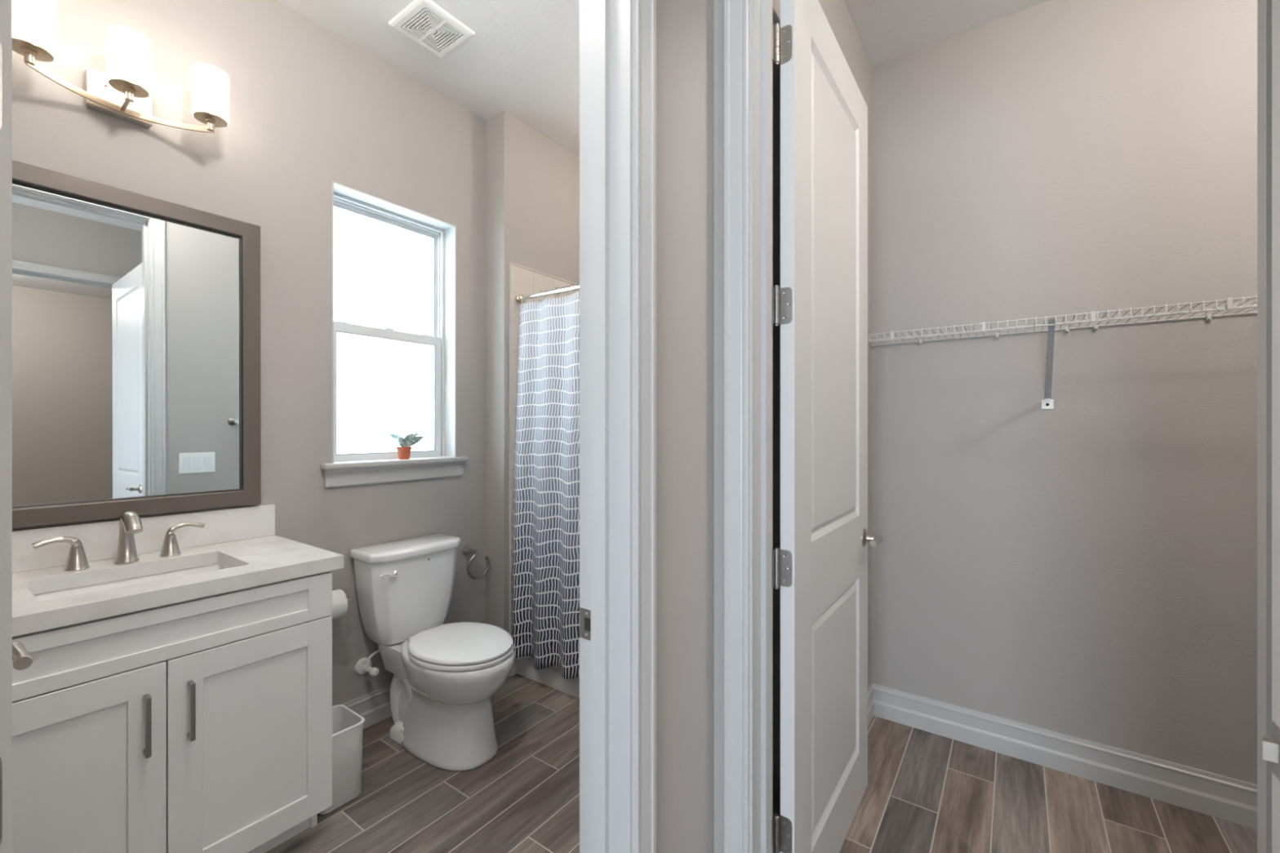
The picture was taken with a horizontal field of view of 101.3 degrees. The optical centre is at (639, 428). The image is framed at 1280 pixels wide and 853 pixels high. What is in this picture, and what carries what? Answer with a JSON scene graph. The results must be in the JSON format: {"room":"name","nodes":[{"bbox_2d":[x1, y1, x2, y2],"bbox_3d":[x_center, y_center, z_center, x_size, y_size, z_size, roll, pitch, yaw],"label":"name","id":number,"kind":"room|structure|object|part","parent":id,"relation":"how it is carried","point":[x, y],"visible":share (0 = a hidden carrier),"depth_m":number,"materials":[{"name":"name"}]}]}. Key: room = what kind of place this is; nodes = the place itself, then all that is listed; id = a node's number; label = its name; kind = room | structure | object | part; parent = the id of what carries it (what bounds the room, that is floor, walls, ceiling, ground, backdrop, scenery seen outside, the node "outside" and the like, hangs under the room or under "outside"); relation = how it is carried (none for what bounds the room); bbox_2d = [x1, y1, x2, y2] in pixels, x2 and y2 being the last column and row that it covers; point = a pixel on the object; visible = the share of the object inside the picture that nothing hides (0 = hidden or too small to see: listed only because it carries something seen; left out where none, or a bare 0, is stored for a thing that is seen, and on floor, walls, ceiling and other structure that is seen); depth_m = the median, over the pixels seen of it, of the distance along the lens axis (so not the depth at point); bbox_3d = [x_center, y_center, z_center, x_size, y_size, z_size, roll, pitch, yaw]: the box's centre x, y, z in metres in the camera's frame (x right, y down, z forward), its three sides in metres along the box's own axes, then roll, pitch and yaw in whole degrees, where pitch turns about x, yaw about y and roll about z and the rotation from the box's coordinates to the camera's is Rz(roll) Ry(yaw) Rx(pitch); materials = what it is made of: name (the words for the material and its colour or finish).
{"room":"hallway","nodes":[
{"label":"hallway","id":0,"kind":"room"},
{"bbox_2d":[12,0,485,706],"bbox_3d":[-1.159,-0.170,2.417,0.160,2.900,3.020,0,0,36],"label":"wall","id":1,"kind":"structure","parent":0,"point":[310,108],"depth_m":2.04,"materials":[{"name":"grey paint"}]},
{"bbox_2d":[12,0,229,133],"bbox_3d":[-1.550,-1.064,1.583,0.176,0.199,0.484,0,0,36],"label":"vanity light","id":2,"kind":"object","parent":1,"relation":"attached to","point":[124,92],"visible":0.96,"depth_m":1.55,"materials":[{"name":"beige glass"}]},
{"bbox_3d":[-1.631,-1.088,1.402,0.096,0.152,0.096,0,0,36],"label":"lamp shade","id":3,"kind":"part","parent":2,"relation":"part of","materials":[{"name":"white glass"}]},
{"bbox_3d":[-1.610,-1.018,1.624,0.030,0.107,0.145,0,0,36],"label":"plate","id":4,"kind":"part","parent":2,"relation":"part of","materials":[{"name":"beige"}]},
{"bbox_3d":[-1.551,-0.982,1.584,0.094,0.023,0.012,0,0,36],"label":"shade arm","id":5,"kind":"part","parent":2,"relation":"part of","materials":[{"name":"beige metal"}]},
{"bbox_3d":[-1.518,-1.088,1.560,0.096,0.152,0.096,0,0,36],"label":"lamp shade","id":6,"kind":"part","parent":2,"relation":"part of","materials":[{"name":"white glass"}]},
{"bbox_3d":[-1.405,-1.088,1.717,0.096,0.152,0.096,0,0,36],"label":"lamp shade","id":7,"kind":"part","parent":2,"relation":"part of","materials":[{"name":"white glass"}]},
{"bbox_2d":[12,160,261,528],"bbox_3d":[-1.609,-0.231,1.621,0.024,1.014,0.742,0,0,36],"label":"wall mirror","id":8,"kind":"object","parent":1,"relation":"attached to","point":[136,386],"visible":0.98,"depth_m":1.64,"materials":[{"name":"brown metal"}]},
{"bbox_2d":[12,503,275,573],"bbox_3d":[-1.620,0.342,1.619,0.018,0.115,0.855,0,0,36],"label":"backsplash","id":9,"kind":"structure","parent":1,"relation":"attached to","point":[100,540],"depth_m":1.67,"materials":[{"name":"white stone"}]},
{"bbox_2d":[342,589,351,601],"bbox_3d":[-1.241,0.692,2.090,0.087,0.044,0.171,0,0,36],"label":"toilet paper holder","id":10,"kind":"object","parent":1,"relation":"attached to","point":[348,598],"visible":0.27,"depth_m":2.12,"materials":[{"name":"silver metal"}]},
{"bbox_2d":[330,589,347,618],"bbox_3d":[-1.224,0.697,2.055,0.107,0.107,0.104,0,0,36],"label":"toilet paper roll","id":11,"kind":"object","parent":10,"relation":"on","point":[340,602],"visible":0.43,"depth_m":2.05,"materials":[{"name":"white paper"}]},
{"bbox_2d":[342,684,391,728],"bbox_3d":[-1.036,1.211,2.326,0.145,0.136,0.975,0,0,36],"label":"baseboard","id":12,"kind":"structure","parent":1,"relation":"attached to","point":[374,706],"depth_m":2.27,"materials":[{"name":"grey paint"}]},
{"bbox_2d":[354,644,382,676],"bbox_3d":[-1.124,0.982,2.237,0.106,0.145,0.129,0,0,36],"label":"water valve","id":13,"kind":"object","parent":1,"relation":"attached to","point":[363,665],"visible":0.73,"depth_m":2.22,"materials":[{"name":"white plastic"}]},
{"bbox_3d":[-1.109,1.018,2.191,0.026,0.034,0.034,0,0,36],"label":"valve knob","id":14,"kind":"part","parent":13,"relation":"part of","materials":[{"name":"white plastic"}]},
{"bbox_2d":[332,181,456,462],"bbox_3d":[-1.148,-0.427,2.424,0.150,1.165,0.584,0,0,36],"label":"window","id":15,"kind":"structure","parent":1,"relation":"in","point":[394,265],"depth_m":2.45,"materials":[{"name":"white glass"}]},
{"bbox_3d":[-1.192,-0.699,2.456,0.004,0.526,0.502,0,0,36],"label":"pane","id":16,"kind":"part","parent":15,"relation":"part of","materials":[{"name":"clear glass"}]},
{"bbox_3d":[-1.171,-0.150,2.441,0.004,0.531,0.474,0,0,36],"label":"pane","id":17,"kind":"part","parent":15,"relation":"part of","materials":[{"name":"clear glass"}]},
{"bbox_3d":[-1.192,-0.700,2.456,0.022,0.569,0.538,0,0,36],"label":"sash","id":18,"kind":"part","parent":15,"relation":"part of","materials":[{"name":"white plastic"}]},
{"bbox_3d":[-1.171,-0.152,2.441,0.024,0.607,0.538,0,0,36],"label":"sash","id":19,"kind":"part","parent":15,"relation":"part of","materials":[{"name":"white plastic"}]},
{"bbox_2d":[320,456,468,488],"bbox_3d":[-1.111,0.192,2.398,0.140,0.098,0.674,0,0,36],"label":"window sill","id":20,"kind":"structure","parent":1,"relation":"attached to","point":[338,473],"depth_m":2.32,"materials":[{"name":"grey paint"}]},
{"bbox_2d":[387,431,423,459],"bbox_3d":[-1.078,0.079,2.420,0.139,0.128,0.100,0,0,36],"label":"potted plant","id":21,"kind":"object","parent":20,"relation":"on","point":[406,443],"visible":1,"depth_m":2.41,"materials":[{"name":"green plant"}]},
{"bbox_3d":[-1.087,0.115,2.418,0.064,0.056,0.064,0,0,36],"label":"pot","id":22,"kind":"part","parent":21,"relation":"part of","materials":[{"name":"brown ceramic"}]},
{"bbox_2d":[461,545,489,579],"bbox_3d":[-0.837,0.681,2.676,0.060,0.174,0.135,0,0,36],"label":"towel ring","id":23,"kind":"object","parent":1,"relation":"attached to","point":[466,550],"visible":1,"depth_m":2.64,"materials":[{"name":"grey metal"}]},
{"bbox_2d":[485,111,579,676],"bbox_3d":[-0.499,-0.170,3.076,0.144,2.900,0.870,0,0,36],"label":"wall","id":24,"kind":"structure","parent":0,"point":[532,182],"depth_m":2.74,"materials":[{"name":"grey paint"}]},
{"bbox_2d":[509,262,575,676],"bbox_3d":[-0.430,0.213,3.037,0.014,2.132,0.824,0,0,36],"label":"trim","id":25,"kind":"structure","parent":24,"relation":"attached to","point":[510,263],"depth_m":2.70,"materials":[{"name":"white tile"}]},
{"bbox_2d":[278,0,1049,157],"bbox_3d":[0.969,-1.680,-0.879,7.800,0.120,6.300,0,0,36],"label":"ceiling","id":26,"kind":"structure","parent":0,"point":[522,58],"depth_m":2.19,"materials":[{"name":"white paint"}]},
{"bbox_2d":[388,0,475,57],"bbox_3d":[-0.839,-1.612,2.120,0.236,0.016,0.236,0,0,36],"label":"ceiling vent","id":27,"kind":"object","parent":26,"relation":"in","point":[424,22],"visible":1,"depth_m":2.10,"materials":[{"name":"white plastic"}]},
{"bbox_2d":[714,0,723,852],"bbox_3d":[1.027,-0.170,0.679,2.020,2.900,0.120,0,0,36],"label":"wall","id":28,"kind":"structure","parent":0,"point":[718,4],"depth_m":1.21,"materials":[{"name":"grey paint"}]},
{"bbox_2d":[771,0,882,852],"bbox_3d":[0.577,0.064,1.548,0.125,2.416,0.822,0,0,36],"label":"door","id":29,"kind":"structure","parent":28,"relation":"in","point":[824,110],"depth_m":1.43,"materials":[{"name":"white paint"}]},
{"bbox_3d":[0.331,-0.925,1.259,0.063,0.098,0.027,0,0,-17],"label":"door hinge","id":30,"kind":"part","parent":29,"relation":"part of","materials":[{"name":"silver metal"}]},
{"bbox_3d":[0.331,-0.295,1.259,0.063,0.098,0.027,0,0,-17],"label":"door hinge","id":31,"kind":"part","parent":29,"relation":"part of","materials":[{"name":"silver metal"}]},
{"bbox_3d":[0.331,0.338,1.259,0.063,0.098,0.027,0,0,-17],"label":"door hinge","id":32,"kind":"part","parent":29,"relation":"part of","materials":[{"name":"silver metal"}]},
{"bbox_3d":[0.331,0.982,1.259,0.063,0.098,0.027,0,0,-17],"label":"door hinge","id":33,"kind":"part","parent":29,"relation":"part of","materials":[{"name":"silver metal"}]},
{"bbox_3d":[0.352,-0.925,1.265,0.030,0.088,0.002,0,0,36],"label":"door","id":34,"kind":"part","parent":29,"relation":"part of","materials":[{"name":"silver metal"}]},
{"bbox_3d":[0.352,-0.295,1.265,0.030,0.088,0.002,0,0,36],"label":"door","id":35,"kind":"part","parent":29,"relation":"part of","materials":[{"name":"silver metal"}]},
{"bbox_3d":[0.352,0.338,1.265,0.030,0.088,0.002,0,0,36],"label":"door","id":36,"kind":"part","parent":29,"relation":"part of","materials":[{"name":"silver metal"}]},
{"bbox_3d":[0.352,0.982,1.265,0.030,0.088,0.002,0,0,36],"label":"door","id":37,"kind":"part","parent":29,"relation":"part of","materials":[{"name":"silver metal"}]},
{"bbox_3d":[0.586,-0.358,1.566,0.010,1.307,0.510,0,0,36],"label":"panel","id":38,"kind":"part","parent":29,"relation":"part of","materials":[{"name":"white paint"}]},
{"bbox_3d":[0.586,0.800,1.566,0.010,0.590,0.510,0,0,36],"label":"panel","id":39,"kind":"part","parent":29,"relation":"part of","materials":[{"name":"white paint"}]},
{"bbox_3d":[0.794,0.380,1.810,0.043,0.064,0.064,0,0,36],"label":"handle","id":40,"kind":"part","parent":29,"relation":"part of","materials":[{"name":"silver metal"}]},
{"bbox_3d":[0.793,0.379,1.764,0.025,0.025,0.104,0,0,36],"label":"lever","id":41,"kind":"part","parent":29,"relation":"part of","materials":[{"name":"silver metal"}]},
{"bbox_2d":[723,0,1271,852],"bbox_3d":[0.601,0.034,0.984,0.906,2.493,0.153,0,0,36],"label":"door frame","id":42,"kind":"structure","parent":28,"relation":"attached to","point":[748,63],"depth_m":1.17,"materials":[{"name":"grey paint"}]},
{"bbox_2d":[265,673,1257,852],"bbox_3d":[0.969,1.340,-0.879,7.800,0.121,6.300,0,0,36],"label":"floor","id":43,"kind":"structure","parent":0,"point":[926,792],"depth_m":1.78,"materials":[{"name":"brown tile"}]},
{"bbox_2d":[12,570,332,852],"bbox_3d":[-1.389,0.861,1.463,0.573,0.837,0.780,0,0,36],"label":"vanity cabinet","id":44,"kind":"object","parent":43,"relation":"on","point":[201,725],"visible":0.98,"depth_m":1.33,"materials":[{"name":"white paint"}]},
{"bbox_3d":[-1.303,0.877,1.160,0.020,0.589,0.384,0,0,36],"label":"cabinet door","id":45,"kind":"part","parent":44,"relation":"part of","materials":[{"name":"white paint"}]},
{"bbox_3d":[-1.193,0.721,1.271,0.030,0.145,0.010,0,0,36],"label":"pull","id":46,"kind":"part","parent":44,"relation":"part of","materials":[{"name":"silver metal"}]},
{"bbox_3d":[-1.189,0.514,1.319,0.020,0.132,0.776,0,0,36],"label":"drawer","id":47,"kind":"part","parent":44,"relation":"part of","materials":[{"name":"white paint"}]},
{"bbox_2d":[12,503,343,636],"bbox_3d":[-1.404,0.362,1.464,0.548,0.155,0.855,0,0,36],"label":"countertop","id":48,"kind":"structure","parent":44,"relation":"on","point":[243,540],"depth_m":1.52,"materials":[{"name":"white stone"}]},
{"bbox_2d":[31,536,89,571],"bbox_3d":[-1.614,0.351,1.464,0.052,0.097,0.111,0,0,36],"label":"tap","id":49,"kind":"object","parent":48,"relation":"on","point":[77,560],"visible":1,"depth_m":1.47,"materials":[{"name":"silver metal"}]},
{"bbox_3d":[-1.614,0.320,1.456,0.022,0.035,0.097,0,0,27],"label":"lever","id":50,"kind":"part","parent":49,"relation":"part of","materials":[{"name":"silver metal"}]},
{"bbox_2d":[113,511,142,564],"bbox_3d":[-1.505,0.323,1.548,0.135,0.153,0.055,0,0,36],"label":"faucet","id":51,"kind":"object","parent":48,"relation":"on","point":[130,522],"visible":1,"depth_m":1.55,"materials":[{"name":"silver metal"}]},
{"bbox_3d":[-1.500,0.283,1.545,0.123,0.073,0.036,0,0,36],"label":"spout","id":52,"kind":"part","parent":51,"relation":"part of","materials":[{"name":"silver metal"}]},
{"bbox_2d":[33,564,227,600],"bbox_3d":[-1.379,0.508,1.458,0.320,0.135,0.453,0,0,36],"label":"sink","id":53,"kind":"object","parent":48,"relation":"in","point":[131,581],"visible":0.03,"depth_m":1.53,"materials":[{"name":"white ceramic"}]},
{"bbox_2d":[159,522,204,556],"bbox_3d":[-1.462,0.351,1.676,0.052,0.097,0.110,0,0,36],"label":"tap","id":54,"kind":"object","parent":48,"relation":"on","point":[170,548],"visible":1,"depth_m":1.65,"materials":[{"name":"silver metal"}]},
{"bbox_3d":[-1.456,0.320,1.681,0.023,0.035,0.096,0,0,39],"label":"lever","id":55,"kind":"part","parent":54,"relation":"part of","materials":[{"name":"silver metal"}]},
{"bbox_3d":[-1.144,0.721,1.339,0.030,0.145,0.010,0,0,36],"label":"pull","id":56,"kind":"part","parent":44,"relation":"part of","materials":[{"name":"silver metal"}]},
{"bbox_3d":[-1.076,0.877,1.477,0.020,0.589,0.388,0,0,36],"label":"cabinet door","id":57,"kind":"part","parent":44,"relation":"part of","materials":[{"name":"white paint"}]},
{"bbox_2d":[317,704,364,814],"bbox_3d":[-1.076,1.149,1.829,0.197,0.260,0.157,0,0,36],"label":"waste bin","id":58,"kind":"object","parent":43,"relation":"on","point":[347,724],"visible":0.5,"depth_m":1.79,"materials":[{"name":"white plastic"}]},
{"bbox_2d":[349,533,515,771],"bbox_3d":[-0.805,0.893,2.160,0.704,0.773,0.424,0,0,36],"label":"toilet","id":59,"kind":"object","parent":43,"relation":"on","point":[446,677],"visible":1,"depth_m":2.11,"materials":[{"name":"white ceramic"}]},
{"bbox_3d":[-1.016,0.595,2.127,0.026,0.022,0.077,0,0,36],"label":"flush lever","id":60,"kind":"part","parent":59,"relation":"part of","materials":[{"name":"silver metal"}]},
{"bbox_3d":[-1.003,0.525,2.302,0.216,0.038,0.424,0,0,36],"label":"tank lid","id":61,"kind":"part","parent":59,"relation":"part of","materials":[{"name":"white ceramic"}]},
{"bbox_3d":[-1.005,0.726,2.303,0.194,0.363,0.401,0,0,36],"label":"tank","id":62,"kind":"part","parent":59,"relation":"part of","materials":[{"name":"white ceramic"}]},
{"bbox_3d":[-0.748,1.081,2.119,0.564,0.397,0.356,0,0,36],"label":"bowl","id":63,"kind":"part","parent":59,"relation":"part of","materials":[{"name":"white ceramic"}]},
{"bbox_3d":[-0.706,0.871,2.089,0.444,0.017,0.366,0,0,36],"label":"seat","id":64,"kind":"part","parent":59,"relation":"part of","materials":[{"name":"white plastic"}]},
{"bbox_3d":[-0.707,0.848,2.090,0.441,0.021,0.364,0,0,36],"label":"seat lid","id":65,"kind":"part","parent":59,"relation":"part of","materials":[{"name":"white plastic"}]},
{"bbox_2d":[511,264,579,675],"bbox_3d":[0.154,0.217,2.632,1.434,2.124,0.830,0,0,36],"label":"tile","id":66,"kind":"structure","parent":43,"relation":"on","point":[524,281],"depth_m":2.74,"materials":[{"name":"beige tile"}]},
{"bbox_2d":[515,283,579,303],"bbox_3d":[-0.062,-0.672,2.330,1.408,0.040,0.040,0,0,36],"label":"shower curtain rod","id":67,"kind":"object","parent":66,"relation":"attached to","point":[519,299],"visible":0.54,"depth_m":2.60,"materials":[{"name":"silver metal"}]},
{"bbox_3d":[-0.618,-0.672,2.728,0.040,0.040,0.040,0,0,36],"label":"rod","id":68,"kind":"part","parent":67,"relation":"part of","materials":[{"name":"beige metal"}]},
{"bbox_2d":[511,283,579,680],"bbox_3d":[-0.121,0.238,2.330,1.312,1.860,0.110,0,0,36],"label":"shower curtain","id":69,"kind":"object","parent":67,"relation":"hanging from","point":[545,533],"visible":0.38,"depth_m":2.54,"materials":[{"name":"fabric"}]},
{"bbox_2d":[517,657,579,698],"bbox_3d":[0.161,1.092,2.641,1.409,0.374,0.782,0,0,36],"label":"bathtub","id":70,"kind":"object","parent":43,"relation":"on","point":[551,677],"visible":0.02,"depth_m":2.60,"materials":[{"name":"white ceramic"}]},
{"bbox_2d":[656,0,871,852],"bbox_3d":[0.290,-0.170,1.453,0.160,2.900,2.900,0,0,36],"label":"wall","id":71,"kind":"structure","parent":0,"point":[685,28],"depth_m":1.13,"materials":[{"name":"grey paint"}]},
{"bbox_2d":[0,0,32,852],"bbox_3d":[-0.819,0.064,0.666,0.787,2.416,0.109,0,0,36],"label":"door","id":72,"kind":"structure","parent":71,"relation":"in","point":[10,651],"depth_m":0.45,"materials":[{"name":"white paint"}]},
{"bbox_3d":[-0.536,0.314,0.419,0.038,0.098,0.036,0,0,36],"label":"door hinge","id":73,"kind":"part","parent":72,"relation":"part of","materials":[{"name":"silver metal"}]},
{"bbox_3d":[-0.536,-0.288,0.419,0.038,0.098,0.036,0,0,36],"label":"door hinge","id":74,"kind":"part","parent":72,"relation":"part of","materials":[{"name":"silver metal"}]},
{"bbox_3d":[-1.034,0.379,0.872,0.104,0.025,0.025,0,0,36],"label":"lever","id":75,"kind":"part","parent":72,"relation":"part of","materials":[{"name":"silver metal"}]},
{"bbox_2d":[579,0,656,852],"bbox_3d":[-0.285,0.034,0.684,0.153,2.493,0.876,0,0,36],"label":"door frame","id":76,"kind":"structure","parent":71,"relation":"attached to","point":[618,37],"depth_m":0.98,"materials":[{"name":"grey paint"}]},
{"bbox_3d":[-0.104,0.379,1.016,0.031,0.058,0.002,0,0,36],"label":"strike plate","id":77,"kind":"part","parent":76,"relation":"part of","materials":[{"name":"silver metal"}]},
{"bbox_2d":[779,682,873,852],"bbox_3d":[0.662,1.211,1.820,0.016,0.136,1.310,0,0,36],"label":"baseboard","id":78,"kind":"structure","parent":71,"relation":"attached to","point":[870,702],"depth_m":2.29,"materials":[{"name":"grey paint"}]},
{"bbox_2d":[871,0,1257,784],"bbox_3d":[1.882,-0.170,1.837,1.980,2.900,0.140,0,0,36],"label":"wall","id":79,"kind":"structure","parent":0,"point":[1085,566],"depth_m":1.96,"materials":[{"name":"grey paint"}]},
{"bbox_2d":[867,295,1257,408],"bbox_3d":[1.690,-0.224,1.698,1.826,0.304,0.310,0,0,36],"label":"wire shelf","id":80,"kind":"object","parent":79,"relation":"attached to","point":[1047,403],"visible":0.94,"depth_m":1.81,"materials":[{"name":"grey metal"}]},
{"bbox_3d":[1.734,-0.370,1.758,1.826,0.005,0.155,0,0,36],"label":"long rod","id":81,"kind":"part","parent":80,"relation":"part of","materials":[{"name":"white metal"}]},
{"bbox_2d":[871,683,1257,829],"bbox_3d":[1.776,1.211,1.818,1.830,0.136,0.016,0,0,36],"label":"baseboard","id":82,"kind":"structure","parent":79,"relation":"attached to","point":[1233,800],"depth_m":1.92,"materials":[{"name":"grey paint"}]},
{"bbox_3d":[0.417,-0.170,-1.547,0.120,2.900,4.210,0,0,36],"label":"wall","id":83,"kind":"structure","parent":0,"visible":0},
{"bbox_2d":[1262,0,1279,852],"bbox_3d":[1.109,0.064,0.358,0.914,2.416,0.155,0,0,36],"label":"door","id":84,"kind":"structure","parent":83,"relation":"in","point":[1271,745],"depth_m":0.62,"materials":[{"name":"white paint"}]},
{"bbox_3d":[0.749,0.380,0.617,0.002,0.060,0.025,0,0,36],"label":"latch plate","id":85,"kind":"part","parent":84,"relation":"part of","materials":[{"name":"silver metal"}]}
]}

